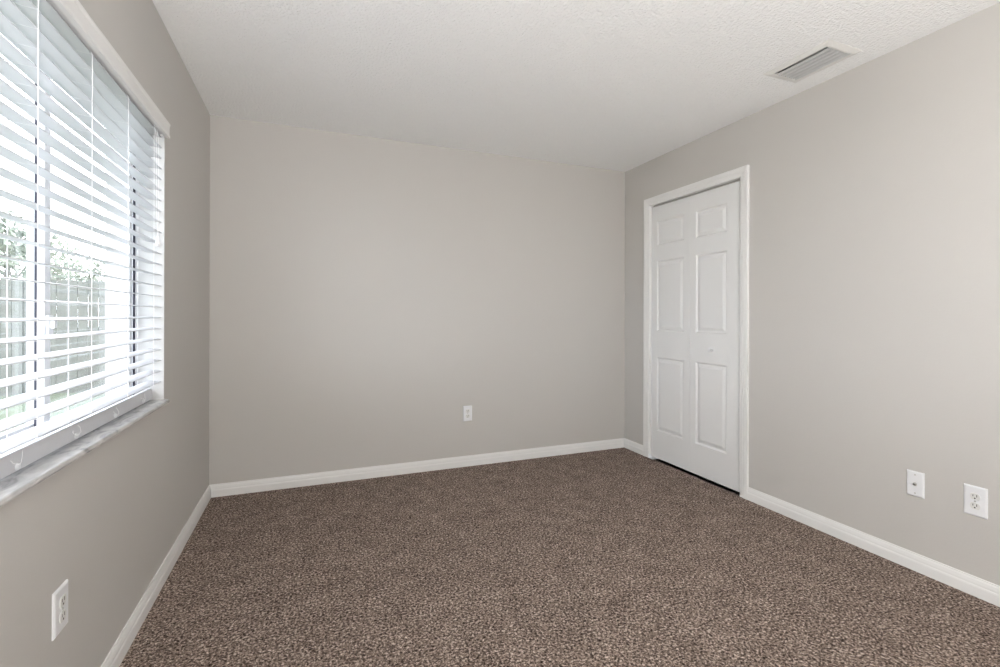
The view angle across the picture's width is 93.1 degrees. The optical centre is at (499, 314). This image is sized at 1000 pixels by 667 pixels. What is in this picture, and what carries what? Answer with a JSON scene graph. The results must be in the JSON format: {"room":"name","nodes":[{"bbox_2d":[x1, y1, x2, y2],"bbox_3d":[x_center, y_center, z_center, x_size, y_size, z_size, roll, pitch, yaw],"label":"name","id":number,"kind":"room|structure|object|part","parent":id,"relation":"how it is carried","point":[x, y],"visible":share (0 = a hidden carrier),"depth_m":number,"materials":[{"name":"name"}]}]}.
{"room":"empty bedroom","nodes":[
{"label":"empty bedroom","id":0,"kind":"room"},
{"bbox_2d":[0,0,209,666],"bbox_3d":[-1.034,0.022,0.689,0.210,2.590,5.147,0,0,-22],"label":"wall","id":1,"kind":"structure","parent":0,"point":[105,523],"depth_m":1.79,"materials":[{"name":"grey paint"}]},
{"bbox_2d":[52,579,67,640],"bbox_3d":[-1.132,0.759,1.223,0.009,0.116,0.076,0,0,-22],"label":"wall outlet","id":2,"kind":"object","parent":1,"relation":"attached to","point":[60,596],"visible":1,"depth_m":1.21,"materials":[{"name":"white plastic"}]},
{"bbox_2d":[59,609,65,623],"bbox_3d":[-1.132,0.778,1.223,0.009,0.027,0.034,0,0,-22],"label":"receptacle","id":3,"kind":"object","parent":2,"relation":"attached to","point":[62,612],"depth_m":1.22,"materials":[{"name":"white plastic"}]},
{"bbox_2d":[59,594,65,608],"bbox_3d":[-1.132,0.740,1.223,0.009,0.027,0.034,0,0,-22],"label":"receptacle","id":4,"kind":"object","parent":2,"relation":"attached to","point":[62,597],"depth_m":1.22,"materials":[{"name":"white plastic"}]},
{"bbox_2d":[0,59,169,506],"bbox_3d":[-1.284,-0.216,1.399,0.188,1.212,1.433,0,0,-22],"label":"window","id":5,"kind":"structure","parent":1,"relation":"in","point":[15,484],"depth_m":1.54,"materials":[{"name":"white metal"}]},
{"bbox_3d":[-1.223,-0.221,1.055,0.022,1.149,0.723,0,0,-22],"label":"sash","id":6,"kind":"part","parent":5,"relation":"part of","materials":[{"name":"white plastic"}]},
{"bbox_3d":[-1.339,-0.224,1.377,0.070,1.195,1.431,0,0,-22],"label":"frame","id":7,"kind":"part","parent":5,"relation":"part of","materials":[{"name":"white plastic"}]},
{"bbox_3d":[-1.261,0.382,1.409,0.136,0.017,1.433,0,0,-22],"label":"sill","id":8,"kind":"part","parent":5,"relation":"part of","materials":[{"name":"grey stone"}]},
{"bbox_2d":[0,0,170,479],"bbox_3d":[-1.232,-0.236,1.415,0.084,1.211,1.439,0,0,-22],"label":"window blind","id":9,"kind":"object","parent":5,"relation":"attached to","point":[61,39],"visible":1,"depth_m":1.35,"materials":[{"name":"white plastic"}]},
{"bbox_3d":[-1.130,-0.241,1.122,0.057,1.084,0.002,0,0,-22],"label":"ladder cord","id":10,"kind":"part","parent":9,"relation":"part of","materials":[{"name":"white fabric"}]},
{"bbox_3d":[-1.264,0.345,1.407,0.017,0.048,1.417,0,0,-22],"label":"rail","id":11,"kind":"part","parent":9,"relation":"part of","materials":[{"name":"white plastic"}]},
{"bbox_3d":[-1.242,-0.241,1.403,0.057,1.084,0.002,0,0,-22],"label":"ladder cord","id":12,"kind":"part","parent":9,"relation":"part of","materials":[{"name":"white fabric"}]},
{"bbox_3d":[-1.353,-0.241,1.682,0.057,1.084,0.002,0,0,-22],"label":"ladder cord","id":13,"kind":"part","parent":9,"relation":"part of","materials":[{"name":"white fabric"}]},
{"bbox_3d":[-1.464,-0.241,1.961,0.057,1.084,0.002,0,0,-22],"label":"ladder cord","id":14,"kind":"part","parent":9,"relation":"part of","materials":[{"name":"white fabric"}]},
{"bbox_3d":[-1.436,-0.558,1.981,0.009,0.470,0.033,0,0,-22],"label":"lift cord","id":15,"kind":"part","parent":9,"relation":"part of","materials":[{"name":"white fabric"}]},
{"bbox_3d":[-1.449,-0.222,1.693,0.016,1.149,0.720,0,0,-22],"label":"sash","id":16,"kind":"part","parent":5,"relation":"part of","materials":[{"name":"white plastic"}]},
{"bbox_2d":[101,485,210,666],"bbox_3d":[-0.933,1.127,0.731,0.014,0.079,4.947,0,0,-22],"label":"baseboard","id":17,"kind":"structure","parent":1,"relation":"attached to","point":[120,648],"depth_m":1.90,"materials":[{"name":"white paint"}]},
{"bbox_2d":[209,115,624,484],"bbox_3d":[-0.044,0.009,3.801,3.938,2.560,0.100,0,0,-22],"label":"wall","id":18,"kind":"structure","parent":0,"point":[366,292],"depth_m":3.48,"materials":[{"name":"grey paint"}]},
{"bbox_2d":[210,438,623,497],"bbox_3d":[-0.374,1.129,3.609,3.188,0.079,0.014,0,0,-22],"label":"baseboard","id":19,"kind":"structure","parent":18,"relation":"attached to","point":[276,483],"depth_m":3.46,"materials":[{"name":"white paint"}]},
{"bbox_2d":[463,405,471,420],"bbox_3d":[-0.250,0.762,3.662,0.072,0.118,0.009,0,0,-22],"label":"wall outlet","id":20,"kind":"object","parent":18,"relation":"attached to","point":[467,410],"visible":1,"depth_m":3.66,"materials":[{"name":"white plastic"}]},
{"bbox_2d":[119,448,999,666],"bbox_3d":[0.888,1.232,1.458,3.938,0.120,4.947,0,0,-22],"label":"floor","id":21,"kind":"structure","parent":0,"point":[617,557],"depth_m":2.05,"materials":[{"name":"brown carpet"}]},
{"bbox_2d":[152,0,999,171],"bbox_3d":[0.798,-1.343,1.419,4.148,0.150,5.147,0,0,-22],"label":"ceiling","id":22,"kind":"structure","parent":0,"point":[617,85],"depth_m":2.37,"materials":[{"name":"white paint"}]},
{"bbox_2d":[763,39,862,82],"bbox_3d":[1.563,-1.340,2.383,0.242,0.173,0.342,0,0,-22],"label":"ceiling vent","id":23,"kind":"object","parent":22,"relation":"in","point":[825,58],"visible":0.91,"depth_m":2.36,"materials":[{"name":"white plastic"}]},
{"bbox_2d":[624,2,999,585],"bbox_3d":[2.093,0.015,1.883,0.110,2.560,5.047,0,0,-22],"label":"wall","id":24,"kind":"structure","parent":0,"point":[874,186],"depth_m":2.33,"materials":[{"name":"grey paint"}]},
{"bbox_2d":[624,438,642,454],"bbox_3d":[1.148,1.133,4.077,0.014,0.079,0.275,0,0,-22],"label":"baseboard","id":25,"kind":"structure","parent":24,"relation":"attached to","point":[628,444],"depth_m":4.07,"materials":[{"name":"white paint"}]},
{"bbox_2d":[643,165,749,499],"bbox_3d":[1.437,0.110,3.498,0.132,2.127,1.011,0,0,-22],"label":"door","id":26,"kind":"structure","parent":24,"relation":"in","point":[696,298],"depth_m":3.41,"materials":[{"name":"white paint"}]},
{"bbox_2d":[747,487,999,606],"bbox_3d":[2.252,1.136,1.310,0.014,0.079,3.661,0,0,-22],"label":"baseboard","id":27,"kind":"structure","parent":24,"relation":"attached to","point":[982,589],"depth_m":2.28,"materials":[{"name":"white paint"}]},
{"bbox_2d":[907,469,924,498],"bbox_3d":[1.906,0.777,2.178,0.018,0.115,0.069,0,0,-22],"label":"cable plate","id":28,"kind":"object","parent":24,"relation":"attached to","point":[915,480],"visible":1,"depth_m":2.17,"materials":[{"name":"white plastic"}]},
{"bbox_2d":[964,483,987,519],"bbox_3d":[1.988,0.780,1.982,0.009,0.125,0.077,0,0,-22],"label":"wall outlet","id":29,"kind":"object","parent":24,"relation":"attached to","point":[975,498],"visible":1,"depth_m":1.98,"materials":[{"name":"white plastic"}]},
{"bbox_2d":[970,502,979,509],"bbox_3d":[1.988,0.799,1.982,0.009,0.027,0.034,0,0,-22],"label":"receptacle","id":30,"kind":"object","parent":29,"relation":"attached to","point":[973,505],"depth_m":1.98,"materials":[{"name":"white plastic"}]},
{"bbox_2d":[970,493,979,500],"bbox_3d":[1.988,0.760,1.982,0.009,0.027,0.034,0,0,-22],"label":"receptacle","id":31,"kind":"object","parent":29,"relation":"attached to","point":[973,496],"depth_m":1.98,"materials":[{"name":"white plastic"}]},
{"label":"outside","id":32,"kind":"structure","parent":0,"visible":0},
{"bbox_2d":[0,335,104,432],"bbox_3d":[-19.224,1.344,5.787,29.790,0.150,55.000,0,0,-22],"label":"lawn","id":33,"kind":"structure","parent":32,"point":[20,408],"depth_m":6.80,"materials":[{"name":"green plant"}]},
{"bbox_2d":[0,205,87,279],"bbox_3d":[-10.683,-0.584,9.855,2.613,3.774,2.880,0,0,-22],"label":"tree","id":34,"kind":"object","parent":33,"relation":"on","point":[14,248],"visible":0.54,"depth_m":10.22,"materials":[{"name":"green plant"}]},
{"bbox_2d":[0,279,104,395],"bbox_3d":[-9.566,0.320,7.012,10.632,1.950,0.154,0,0,-22],"label":"fence","id":35,"kind":"object","parent":33,"relation":"on","point":[16,289],"visible":0.15,"depth_m":7.86,"materials":[{"name":"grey wood"}]},
{"bbox_2d":[20,238,104,312],"bbox_3d":[-12.651,-0.618,13.708,3.134,3.816,2.309,0,0,6],"label":"tree","id":36,"kind":"object","parent":33,"relation":"on","point":[53,275],"visible":0.28,"depth_m":13.73,"materials":[{"name":"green plant"}]}
]}

